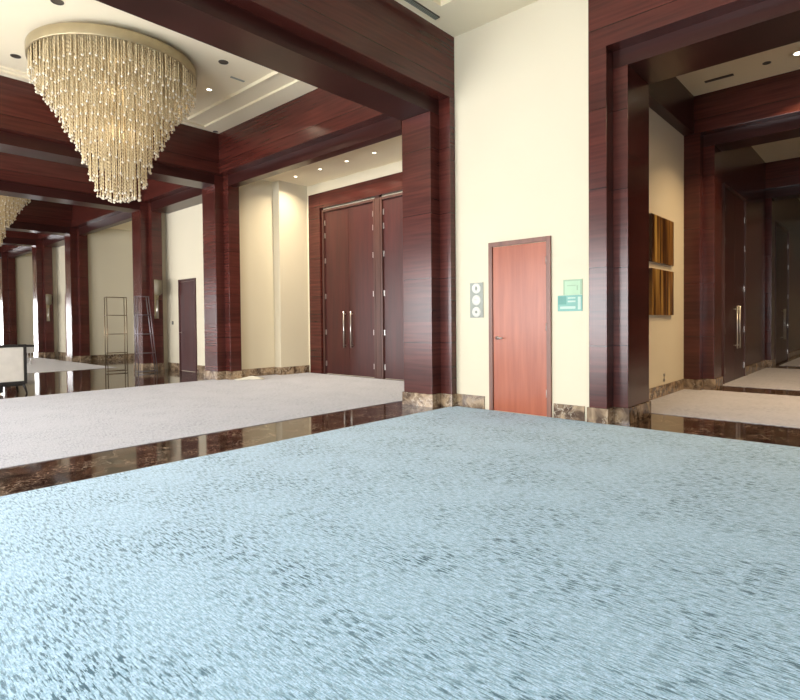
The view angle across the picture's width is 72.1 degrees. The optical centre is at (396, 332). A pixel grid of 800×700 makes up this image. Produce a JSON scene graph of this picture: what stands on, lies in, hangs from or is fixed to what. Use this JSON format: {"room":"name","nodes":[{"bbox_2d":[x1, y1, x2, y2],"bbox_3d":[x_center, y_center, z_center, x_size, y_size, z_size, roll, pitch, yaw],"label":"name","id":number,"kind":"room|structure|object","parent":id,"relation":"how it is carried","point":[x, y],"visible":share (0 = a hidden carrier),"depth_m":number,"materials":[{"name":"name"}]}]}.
{"room":"hotel lobby","nodes":[
{"label":"hotel lobby","id":0,"kind":"room"},
{"bbox_2d":[15,253,33,344],"bbox_3d":[-16.534,-1.869,25.563,0.550,5.500,2.200,1,2,43],"label":"wall","id":1,"kind":"structure","parent":0,"point":[23,264],"depth_m":24.85,"materials":[{"name":"beige paint"}]},
{"bbox_2d":[52,247,57,356],"bbox_3d":[-13.338,-1.714,21.319,0.500,5.300,0.140,1,2,43],"label":"wall","id":2,"kind":"structure","parent":0,"point":[54,263],"depth_m":21.16,"materials":[{"name":"beige paint"}]},
{"bbox_2d":[56,245,65,351],"bbox_3d":[-11.270,-1.825,20.872,3.350,5.500,2.000,1,2,43],"label":"wall","id":3,"kind":"structure","parent":0,"point":[60,251],"depth_m":20.89,"materials":[{"name":"beige paint"}]},
{"bbox_2d":[58,352,65,356],"bbox_3d":[-12.709,0.847,20.898,0.950,0.185,0.020,1,2,43],"label":"baseboard","id":4,"kind":"structure","parent":3,"relation":"attached to","point":[60,354],"depth_m":20.91,"materials":[{"name":"brown stone"}]},
{"bbox_2d":[65,294,66,355],"bbox_3d":[-12.047,-0.244,20.226,0.900,2.380,0.069,1,2,43],"label":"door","id":5,"kind":"structure","parent":3,"relation":"in","point":[65,294],"depth_m":20.51,"materials":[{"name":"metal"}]},
{"bbox_2d":[88,228,133,354],"bbox_3d":[-9.901,-1.809,19.481,0.550,5.500,2.200,1,2,43],"label":"wall","id":6,"kind":"structure","parent":0,"point":[110,257],"depth_m":19.05,"materials":[{"name":"beige paint"}]},
{"bbox_2d":[90,353,133,360],"bbox_3d":[-9.774,0.853,19.224,0.020,0.185,1.840,1,2,43],"label":"baseboard","id":7,"kind":"structure","parent":6,"relation":"attached to","point":[130,355],"depth_m":19.08,"materials":[{"name":"brown stone"}]},
{"bbox_2d":[111,221,131,230],"bbox_3d":[-7.982,-3.715,17.618,4.770,0.250,2.270,1,2,43],"label":"ceiling","id":8,"kind":"structure","parent":0,"point":[128,225],"depth_m":18.68,"materials":[{"name":"paint"}]},
{"bbox_2d":[0,0,316,133],"bbox_3d":[-5.366,-4.216,6.247,4.990,0.240,10.130,1,2,43],"label":"ceiling","id":9,"kind":"structure","parent":0,"point":[232,102],"depth_m":8.70,"materials":[{"name":"paint"}]},
{"bbox_2d":[10,54,20,58],"bbox_3d":[-5.797,-4.202,8.359,0.143,0.006,0.143,1,2,43],"label":"recessed light","id":10,"kind":"object","parent":9,"relation":"in","point":[11,55],"visible":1,"depth_m":8.36,"materials":[{"name":"black metal"}]},
{"bbox_2d":[50,0,63,5],"bbox_3d":[-4.300,-4.188,6.959,0.153,0.006,0.153,1,2,43],"label":"recessed light","id":11,"kind":"object","parent":9,"relation":"in","point":[56,2],"visible":1,"depth_m":6.97,"materials":[{"name":"black metal"}]},
{"bbox_2d":[25,22,196,203],"bbox_3d":[-4.304,-3.105,8.474,2.337,2.229,2.337,-1,1,-31],"label":"chandelier","id":12,"kind":"object","parent":9,"relation":"hanging from","point":[110,69],"visible":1,"depth_m":8.01,"materials":[{"name":"beige glass"}]},
{"bbox_2d":[218,60,227,64],"bbox_3d":[-2.715,-4.236,8.612,0.153,0.006,0.153,1,2,43],"label":"recessed light","id":13,"kind":"object","parent":9,"relation":"in","point":[224,62],"visible":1,"depth_m":8.62,"materials":[{"name":"black metal"}]},
{"bbox_2d":[161,213,167,368],"bbox_3d":[-6.498,-1.652,15.047,0.540,5.300,0.140,1,2,43],"label":"wall","id":14,"kind":"structure","parent":0,"point":[163,223],"depth_m":14.89,"materials":[{"name":"paint"}]},
{"bbox_2d":[165,204,204,371],"bbox_3d":[-4.398,-1.762,14.570,3.300,5.500,2.000,1,2,43],"label":"wall","id":15,"kind":"structure","parent":0,"point":[184,227],"depth_m":14.24,"materials":[{"name":"beige paint"}]},
{"bbox_2d":[168,362,178,369],"bbox_3d":[-5.958,0.908,14.707,0.670,0.185,0.020,1,2,43],"label":"baseboard","id":16,"kind":"structure","parent":15,"relation":"attached to","point":[174,366],"depth_m":14.71,"materials":[{"name":"brown stone"}]},
{"bbox_2d":[178,278,196,371],"bbox_3d":[-5.396,-0.183,14.126,0.910,2.380,0.069,1,2,43],"label":"door","id":17,"kind":"structure","parent":15,"relation":"in","point":[187,313],"depth_m":14.13,"materials":[{"name":"brown wood"}]},
{"bbox_2d":[197,365,204,372],"bbox_3d":[-4.436,0.922,13.312,1.600,0.185,0.020,1,2,43],"label":"baseboard","id":18,"kind":"structure","parent":15,"relation":"attached to","point":[200,368],"depth_m":13.72,"materials":[{"name":"brown stone"}]},
{"bbox_2d":[239,180,274,368],"bbox_3d":[-3.454,-1.735,12.789,0.500,5.500,1.050,1,2,43],"label":"wall","id":19,"kind":"structure","parent":0,"point":[255,198],"depth_m":12.68,"materials":[{"name":"beige paint"}]},
{"bbox_2d":[242,367,274,376],"bbox_3d":[-3.237,0.923,12.666,0.020,0.185,1.010,1,2,43],"label":"baseboard","id":20,"kind":"structure","parent":19,"relation":"attached to","point":[269,370],"depth_m":12.70,"materials":[{"name":"brown stone"}]},
{"bbox_2d":[262,178,277,181],"bbox_3d":[-3.219,-3.656,12.471,0.250,0.250,1.120,1,2,43],"label":"ceiling","id":21,"kind":"structure","parent":0,"point":[265,179],"depth_m":12.80,"materials":[{"name":"paint"}]},
{"bbox_2d":[272,180,308,366],"bbox_3d":[-2.618,-1.758,13.514,0.750,5.500,1.150,1,2,43],"label":"wall","id":22,"kind":"structure","parent":0,"point":[290,226],"depth_m":13.07,"materials":[{"name":"beige paint"}]},
{"bbox_2d":[275,367,281,374],"bbox_3d":[-2.789,0.913,12.954,0.250,0.185,0.020,1,2,43],"label":"baseboard","id":23,"kind":"structure","parent":22,"relation":"attached to","point":[278,370],"depth_m":12.93,"materials":[{"name":"brown stone"}]},
{"bbox_2d":[282,365,308,374],"bbox_3d":[-2.424,0.905,13.182,0.020,0.185,0.810,1,2,43],"label":"baseboard","id":24,"kind":"structure","parent":22,"relation":"attached to","point":[294,369],"depth_m":13.17,"materials":[{"name":"brown stone"}]},
{"bbox_2d":[307,196,309,372],"bbox_3d":[-2.108,-1.172,13.492,0.040,4.320,0.120,1,2,43],"label":"trim","id":25,"kind":"structure","parent":22,"relation":"attached to","point":[307,196],"depth_m":13.45,"materials":[{"name":"beige paint"}]},
{"bbox_2d":[268,135,401,185],"bbox_3d":[-0.844,-3.651,11.073,5.140,0.250,2.270,1,2,43],"label":"ceiling","id":26,"kind":"structure","parent":0,"point":[389,151],"depth_m":11.55,"materials":[{"name":"paint"}]},
{"bbox_2d":[323,192,400,379],"bbox_3d":[-0.123,-1.398,11.881,5.140,4.800,0.200,1,2,43],"label":"wall","id":27,"kind":"structure","parent":0,"point":[398,192],"depth_m":12.37,"materials":[{"name":"beige paint"}]},
{"bbox_2d":[322,198,376,377],"bbox_3d":[-1.110,-0.960,12.585,1.780,3.915,0.116,1,2,43],"label":"door","id":28,"kind":"structure","parent":27,"relation":"in","point":[348,231],"depth_m":12.58,"materials":[{"name":"brown wood"}]},
{"bbox_2d":[307,161,401,195],"bbox_3d":[-0.250,-3.429,11.722,5.140,0.230,0.120,1,2,43],"label":"trim","id":29,"kind":"structure","parent":27,"relation":"attached to","point":[396,167],"depth_m":12.23,"materials":[{"name":"beige paint"}]},
{"bbox_2d":[308,172,401,373],"bbox_3d":[-0.428,-1.157,11.951,4.520,4.320,0.120,1,2,43],"label":"trim","id":30,"kind":"structure","parent":27,"relation":"attached to","point":[389,184],"depth_m":13.18,"materials":[{"name":"brown wood"}]},
{"bbox_2d":[375,196,381,378],"bbox_3d":[-0.380,-0.972,11.946,0.140,3.950,0.070,1,2,43],"label":"trim","id":31,"kind":"structure","parent":27,"relation":"attached to","point":[377,198],"depth_m":11.92,"materials":[{"name":"brown wood"}]},
{"bbox_2d":[380,192,403,379],"bbox_3d":[0.320,-0.947,11.274,1.780,3.915,0.116,1,2,43],"label":"door","id":32,"kind":"structure","parent":27,"relation":"in","point":[391,206],"depth_m":11.69,"materials":[{"name":"brown wood"}]},
{"bbox_2d":[0,353,799,495],"bbox_3d":[-3.264,1.049,18.497,40.200,0.300,31.200,1,2,43],"label":"floor","id":33,"kind":"structure","parent":0,"point":[22,478],"depth_m":6.22,"materials":[{"name":"brown stone"}]},
{"bbox_2d":[0,253,16,344],"bbox_3d":[-17.366,-1.835,24.501,0.780,5.490,0.490,1,2,43],"label":"pillar","id":34,"kind":"structure","parent":33,"relation":"on","point":[8,314],"depth_m":24.32,"materials":[{"name":"brown wood"}]},
{"bbox_2d":[0,344,27,392],"bbox_3d":[-7.496,0.675,9.514,0.700,0.892,1.727,1,2,43],"label":"settee","id":35,"kind":"object","parent":33,"relation":"on","point":[13,366],"visible":1,"depth_m":9.77,"materials":[{"name":"white fabric"}]},
{"bbox_2d":[32,240,54,356],"bbox_3d":[-13.576,-1.802,21.081,0.970,5.490,0.570,1,2,43],"label":"pillar","id":36,"kind":"structure","parent":33,"relation":"on","point":[42,271],"depth_m":20.81,"materials":[{"name":"brown wood"}]},
{"bbox_2d":[46,294,51,320],"bbox_3d":[-13.124,-0.939,20.724,0.230,1.030,0.200,1,2,43],"label":"sconce","id":37,"kind":"object","parent":36,"relation":"attached to","point":[48,296],"visible":1,"depth_m":20.72,"materials":[{"name":"beige glass"}]},
{"bbox_2d":[27,357,116,373],"bbox_3d":[-14.114,1.078,14.470,7.650,0.006,10.000,1,2,43],"label":"floor","id":38,"kind":"structure","parent":33,"relation":"on","point":[39,365],"depth_m":16.18,"materials":[{"name":"beige carpet"}]},
{"bbox_2d":[3,344,34,363],"bbox_3d":[-12.138,0.709,16.733,0.500,0.603,1.820,1,2,43],"label":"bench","id":39,"kind":"object","parent":38,"relation":"on","point":[30,348],"visible":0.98,"depth_m":17.18,"materials":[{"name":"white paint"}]},
{"bbox_2d":[65,228,89,361],"bbox_3d":[-10.732,-1.775,18.419,0.780,5.490,0.490,1,2,43],"label":"pillar","id":40,"kind":"structure","parent":33,"relation":"on","point":[76,245],"depth_m":18.25,"materials":[{"name":"brown wood"}]},
{"bbox_2d":[104,297,127,372],"bbox_3d":[-7.197,0.058,14.095,0.182,1.928,0.502,1,2,43],"label":"display rack","id":41,"kind":"object","parent":33,"relation":"on","point":[124,315],"visible":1,"depth_m":14.02,"materials":[{"name":"brown metal"}]},
{"bbox_2d":[134,296,157,373],"bbox_3d":[-6.316,0.055,13.857,0.162,1.930,0.502,1,2,43],"label":"display rack","id":42,"kind":"object","parent":33,"relation":"on","point":[137,334],"visible":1,"depth_m":13.76,"materials":[{"name":"metal"}]},
{"bbox_2d":[132,202,163,370],"bbox_3d":[-6.722,-1.740,14.795,0.970,5.490,0.570,1,2,43],"label":"pillar","id":43,"kind":"structure","parent":33,"relation":"on","point":[146,223],"depth_m":14.53,"materials":[{"name":"brown wood"}]},
{"bbox_2d":[154,280,161,318],"bbox_3d":[-6.269,-0.877,14.439,0.230,1.030,0.200,1,2,43],"label":"sconce","id":44,"kind":"object","parent":43,"relation":"attached to","point":[157,283],"visible":1,"depth_m":14.41,"materials":[{"name":"beige glass"}]},
{"bbox_2d":[0,373,403,468],"bbox_3d":[-4.634,1.133,7.357,5.340,0.006,12.330,1,2,43],"label":"carpet","id":45,"kind":"structure","parent":33,"relation":"on","point":[41,428],"depth_m":7.83,"materials":[{"name":"beige carpet"}]},
{"bbox_2d":[235,376,264,379],"bbox_3d":[-3.217,0.984,11.964,0.663,0.071,0.372,-1,1,-13],"label":"napkin","id":46,"kind":"object","parent":45,"relation":"on","point":[248,377],"visible":1,"depth_m":11.90,"materials":[{"name":"fabric"}]},
{"bbox_2d":[202,175,241,379],"bbox_3d":[-3.878,-1.713,12.133,0.780,5.490,0.490,1,2,43],"label":"pillar","id":47,"kind":"structure","parent":33,"relation":"on","point":[220,201],"depth_m":11.97,"materials":[{"name":"brown wood"}]},
{"bbox_2d":[0,406,799,699],"bbox_3d":[0.950,1.211,0.874,9.765,0.006,10.320,1,2,43],"label":"carpet","id":48,"kind":"structure","parent":33,"relation":"on","point":[457,552],"depth_m":2.73,"materials":[{"name":"blue carpet"}]},
{"bbox_2d":[402,97,457,407],"bbox_3d":[0.454,-1.137,8.075,0.820,4.420,0.340,1,2,43],"label":"pillar","id":49,"kind":"structure","parent":33,"relation":"on","point":[428,138],"depth_m":7.94,"materials":[{"name":"brown wood"}]},
{"bbox_2d":[587,46,650,423],"bbox_3d":[2.810,-1.135,6.878,0.470,4.420,1.180,1,2,43],"label":"pillar","id":50,"kind":"structure","parent":33,"relation":"on","point":[618,98],"depth_m":6.54,"materials":[{"name":"brown wood"}]},
{"bbox_2d":[684,133,722,389],"bbox_3d":[5.496,-1.219,9.806,0.470,4.420,0.970,1,2,43],"label":"pillar","id":51,"kind":"structure","parent":33,"relation":"on","point":[702,165],"depth_m":9.53,"materials":[{"name":"brown wood"}]},
{"bbox_2d":[650,389,799,427],"bbox_3d":[5.713,1.040,7.114,4.380,0.006,3.040,1,2,43],"label":"floor","id":52,"kind":"structure","parent":33,"relation":"on","point":[755,408],"depth_m":7.63,"materials":[{"name":"beige carpet"}]},
{"bbox_2d":[723,368,799,390],"bbox_3d":[8.971,0.941,10.562,3.840,0.006,4.750,1,2,43],"label":"floor","id":53,"kind":"structure","parent":33,"relation":"on","point":[767,378],"depth_m":10.85,"materials":[{"name":"beige carpet"}]},
{"bbox_2d":[765,198,775,367],"bbox_3d":[9.338,-1.339,13.995,0.470,4.420,0.940,1,2,43],"label":"pillar","id":54,"kind":"structure","parent":33,"relation":"on","point":[769,202],"depth_m":13.73,"materials":[{"name":"brown wood"}]},
{"bbox_2d":[779,357,799,365],"bbox_3d":[14.261,0.777,16.225,3.700,0.006,8.850,1,2,43],"label":"floor","id":55,"kind":"structure","parent":33,"relation":"on","point":[796,362],"depth_m":14.78,"materials":[{"name":"beige carpet"}]},
{"bbox_3d":[5.994,-1.106,3.958,0.470,4.420,1.180,1,2,43],"label":"pillar","id":56,"kind":"structure","parent":33,"relation":"on","visible":0},
{"bbox_2d":[588,0,799,83],"bbox_3d":[4.393,-3.765,5.349,4.705,1.270,1.140,1,2,43],"label":"wood beam","id":57,"kind":"structure","parent":56,"relation":"on","point":[660,40],"depth_m":6.06,"materials":[{"name":"brown wood"}]},
{"bbox_2d":[395,0,537,36],"bbox_3d":[0.885,-4.184,0.731,9.740,0.200,10.450,1,2,43],"label":"ceiling","id":58,"kind":"structure","parent":0,"point":[457,17],"depth_m":7.21,"materials":[{"name":"paint"}]},
{"bbox_2d":[405,0,439,19],"bbox_3d":[-0.120,-4.183,6.627,0.080,0.021,1.980,1,2,43],"label":"ceiling vent","id":59,"kind":"object","parent":58,"relation":"in","point":[414,3],"visible":1,"depth_m":7.12,"materials":[{"name":"grey plastic"}]},
{"bbox_2d":[454,0,683,421],"bbox_3d":[2.693,-1.719,9.105,2.760,5.500,4.230,1,2,43],"label":"wall","id":60,"kind":"structure","parent":0,"point":[520,75],"depth_m":7.32,"materials":[{"name":"beige paint"}]},
{"bbox_2d":[456,393,484,408],"bbox_3d":[1.039,0.981,7.816,0.500,0.185,0.020,1,2,43],"label":"baseboard","id":61,"kind":"structure","parent":60,"relation":"attached to","point":[463,400],"depth_m":7.78,"materials":[{"name":"brown stone"}]},
{"bbox_2d":[470,282,483,317],"bbox_3d":[1.121,-0.450,7.699,0.220,0.490,0.022,1,2,43],"label":"sign","id":62,"kind":"object","parent":60,"relation":"attached to","point":[476,289],"visible":1,"depth_m":7.69,"materials":[{"name":"grey plastic"}]},
{"bbox_2d":[488,236,551,416],"bbox_3d":[1.602,-0.070,7.236,0.920,2.300,0.069,1,2,43],"label":"door","id":63,"kind":"structure","parent":60,"relation":"in","point":[519,276],"depth_m":7.23,"materials":[{"name":"red wood"}]},
{"bbox_2d":[554,403,584,420],"bbox_3d":[2.137,0.991,6.809,0.400,0.185,0.020,1,2,43],"label":"baseboard","id":64,"kind":"structure","parent":60,"relation":"attached to","point":[562,411],"depth_m":6.79,"materials":[{"name":"brown stone"}]},
{"bbox_2d":[558,295,582,310],"bbox_3d":[2.138,-0.360,6.774,0.320,0.197,0.012,1,2,43],"label":"sign","id":65,"kind":"object","parent":60,"relation":"attached to","point":[565,302],"visible":1,"depth_m":6.76,"materials":[{"name":"teal plastic"}]},
{"bbox_2d":[560,297,580,308],"bbox_3d":[2.140,-0.359,6.766,0.265,0.155,0.002,1,2,43],"label":"print","id":66,"kind":"object","parent":65,"relation":"attached to","point":[565,302],"depth_m":6.76},
{"bbox_2d":[563,279,582,294],"bbox_3d":[2.164,-0.556,6.745,0.245,0.190,0.012,1,2,43],"label":"sign","id":67,"kind":"object","parent":60,"relation":"attached to","point":[572,286],"visible":1,"depth_m":6.74,"materials":[{"name":"plastic"}]},
{"bbox_2d":[649,213,673,265],"bbox_3d":[4.187,-1.444,8.666,0.040,0.720,1.090,1,2,43],"label":"picture","id":68,"kind":"object","parent":60,"relation":"attached to","point":[661,230],"visible":0.98,"depth_m":8.58,"materials":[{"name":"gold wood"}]},
{"bbox_2d":[649,268,673,314],"bbox_3d":[4.195,-0.629,8.682,0.040,0.710,1.090,1,2,43],"label":"picture","id":69,"kind":"object","parent":60,"relation":"attached to","point":[661,282],"visible":0.99,"depth_m":8.60,"materials":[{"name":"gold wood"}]},
{"bbox_2d":[649,379,683,400],"bbox_3d":[4.064,0.937,8.569,0.020,0.185,2.880,1,2,43],"label":"baseboard","id":70,"kind":"structure","parent":60,"relation":"attached to","point":[665,389],"depth_m":8.85,"materials":[{"name":"brown stone"}]},
{"bbox_2d":[649,77,693,135],"bbox_3d":[4.065,-3.758,8.420,0.160,0.740,2.940,1,2,43],"label":"wood beam","id":71,"kind":"structure","parent":60,"relation":"attached to","point":[670,99],"depth_m":8.68,"materials":[{"name":"brown wood"}]},
{"bbox_2d":[585,0,588,421],"bbox_3d":[2.687,-1.577,7.025,0.044,5.300,1.150,1,2,43],"label":"wall","id":72,"kind":"structure","parent":0,"point":[587,125],"depth_m":6.61,"materials":[{"name":"beige paint"}]},
{"bbox_2d":[676,41,799,95],"bbox_3d":[5.811,-4.232,6.805,4.590,0.440,2.940,1,2,43],"label":"ceiling","id":73,"kind":"structure","parent":0,"point":[750,68],"depth_m":8.48,"materials":[{"name":"paint"}]},
{"bbox_2d":[704,74,733,82],"bbox_3d":[5.128,-4.038,8.733,0.400,0.012,0.070,1,2,43],"label":"ceiling vent","id":74,"kind":"object","parent":73,"relation":"in","point":[729,75],"visible":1,"depth_m":8.72,"materials":[{"name":"black metal"}]},
{"bbox_2d":[792,50,799,55],"bbox_3d":[5.817,-4.032,7.931,0.184,0.006,0.184,1,2,43],"label":"recessed light","id":75,"kind":"object","parent":73,"relation":"in","point":[797,53],"visible":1,"depth_m":7.94,"materials":[{"name":"white plastic"}]},
{"bbox_2d":[722,146,799,365],"bbox_3d":[10.926,-1.934,16.002,0.650,5.500,15.570,1,2,43],"label":"wall","id":76,"kind":"structure","parent":0,"point":[743,169],"depth_m":12.87,"materials":[{"name":"brown wood"}]},
{"bbox_2d":[721,183,745,383],"bbox_3d":[6.772,-0.921,10.945,0.115,3.755,1.920,1,2,43],"label":"door","id":77,"kind":"structure","parent":76,"relation":"in","point":[733,322],"depth_m":10.87,"materials":[{"name":"brown wood"}]},
{"bbox_2d":[746,360,765,374],"bbox_3d":[8.274,0.816,12.671,0.020,0.185,2.540,1,2,43],"label":"baseboard","id":78,"kind":"structure","parent":76,"relation":"attached to","point":[758,366],"depth_m":12.65,"materials":[{"name":"brown stone"}]},
{"bbox_2d":[774,221,788,363],"bbox_3d":[10.666,-1.042,15.161,0.115,3.755,2.300,1,2,43],"label":"door","id":79,"kind":"structure","parent":76,"relation":"in","point":[781,348],"depth_m":15.12,"materials":[{"name":"brown wood"}]},
{"bbox_2d":[788,349,799,359],"bbox_3d":[13.780,0.644,18.644,0.020,0.185,6.930,1,2,43],"label":"baseboard","id":80,"kind":"structure","parent":76,"relation":"attached to","point":[793,354],"depth_m":17.02,"materials":[{"name":"brown stone"}]},
{"bbox_2d":[751,137,799,162],"bbox_3d":[9.107,-4.333,10.273,4.420,0.440,4.770,1,2,43],"label":"ceiling","id":81,"kind":"structure","parent":0,"point":[788,148],"depth_m":12.49,"materials":[{"name":"paint"}]},
{"bbox_3d":[-12.375,-4.280,12.674,4.570,0.240,10.130,1,2,43],"label":"ceiling","id":82,"kind":"structure","parent":0,"visible":0},
{"bbox_2d":[0,195,30,246],"bbox_3d":[-10.996,-3.166,14.610,2.337,2.229,2.337,-1,1,-31],"label":"chandelier","id":83,"kind":"object","parent":82,"relation":"hanging from","point":[5,201],"visible":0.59,"depth_m":14.80,"materials":[{"name":"beige glass"}]},
{"bbox_3d":[-3.244,-4.651,18.315,40.400,0.095,31.200,1,2,43],"label":"ceiling","id":84,"kind":"structure","parent":0,"visible":0},
{"bbox_2d":[2,245,31,257],"bbox_3d":[-15.559,-3.913,22.751,4.660,1.300,0.400,1,2,43],"label":"wood beam","id":85,"kind":"structure","parent":84,"relation":"attached to","point":[13,251],"depth_m":23.16,"materials":[{"name":"brown wood"}]},
{"bbox_2d":[1,230,36,246],"bbox_3d":[-17.198,-3.799,17.111,0.930,1.270,10.130,1,2,43],"label":"wood beam","id":86,"kind":"structure","parent":84,"relation":"attached to","point":[16,238],"depth_m":20.24,"materials":[{"name":"brown wood"}]},
{"bbox_2d":[0,198,71,235],"bbox_3d":[-14.397,-3.773,14.543,0.930,1.270,10.130,1,2,43],"label":"wood beam","id":87,"kind":"structure","parent":84,"relation":"attached to","point":[42,217],"depth_m":17.45,"materials":[{"name":"brown wood"}]},
{"bbox_2d":[37,233,64,246],"bbox_3d":[-12.152,-3.885,19.809,3.260,1.300,0.670,1,2,43],"label":"wood beam","id":88,"kind":"structure","parent":84,"relation":"attached to","point":[50,240],"depth_m":20.05,"materials":[{"name":"brown wood"}]},
{"bbox_2d":[0,152,142,212],"bbox_3d":[-10.344,-3.737,10.826,0.930,1.270,10.130,1,2,43],"label":"wood beam","id":89,"kind":"structure","parent":84,"relation":"attached to","point":[20,176],"depth_m":12.82,"materials":[{"name":"brown wood"}]},
{"bbox_2d":[71,205,131,234],"bbox_3d":[-8.816,-3.851,16.567,4.960,1.300,0.400,1,2,43],"label":"wood beam","id":90,"kind":"structure","parent":84,"relation":"attached to","point":[89,220],"depth_m":16.86,"materials":[{"name":"brown wood"}]},
{"bbox_2d":[0,75,218,188],"bbox_3d":[-7.543,-3.711,8.258,0.930,1.270,10.130,1,2,43],"label":"wood beam","id":91,"kind":"structure","parent":84,"relation":"attached to","point":[28,126],"depth_m":9.67,"materials":[{"name":"brown wood"}]},
{"bbox_2d":[142,178,201,213],"bbox_3d":[-5.297,-3.823,13.524,3.260,1.300,0.670,1,2,43],"label":"wood beam","id":92,"kind":"structure","parent":84,"relation":"attached to","point":[164,197],"depth_m":13.64,"materials":[{"name":"brown wood"}]},
{"bbox_2d":[96,0,454,120],"bbox_3d":[-3.042,-3.675,4.348,0.930,1.270,10.450,1,2,43],"label":"wood beam","id":93,"kind":"structure","parent":84,"relation":"attached to","point":[382,56],"depth_m":6.46,"materials":[{"name":"brown wood"}]},
{"bbox_2d":[216,88,401,186],"bbox_3d":[-1.862,-3.788,10.191,5.230,1.300,0.400,1,2,43],"label":"wood beam","id":94,"kind":"structure","parent":84,"relation":"attached to","point":[317,125],"depth_m":9.92,"materials":[{"name":"brown wood"}]},
{"bbox_2d":[694,69,799,151],"bbox_3d":[7.063,-3.849,8.293,4.750,1.270,0.930,1,2,43],"label":"wood beam","id":95,"kind":"structure","parent":84,"relation":"attached to","point":[765,110],"depth_m":8.98,"materials":[{"name":"brown wood"}]},
{"bbox_2d":[765,157,799,200],"bbox_3d":[10.905,-3.969,12.482,4.750,1.270,0.900,1,2,43],"label":"wood beam","id":96,"kind":"structure","parent":84,"relation":"attached to","point":[782,176],"depth_m":13.36,"materials":[{"name":"brown wood"}]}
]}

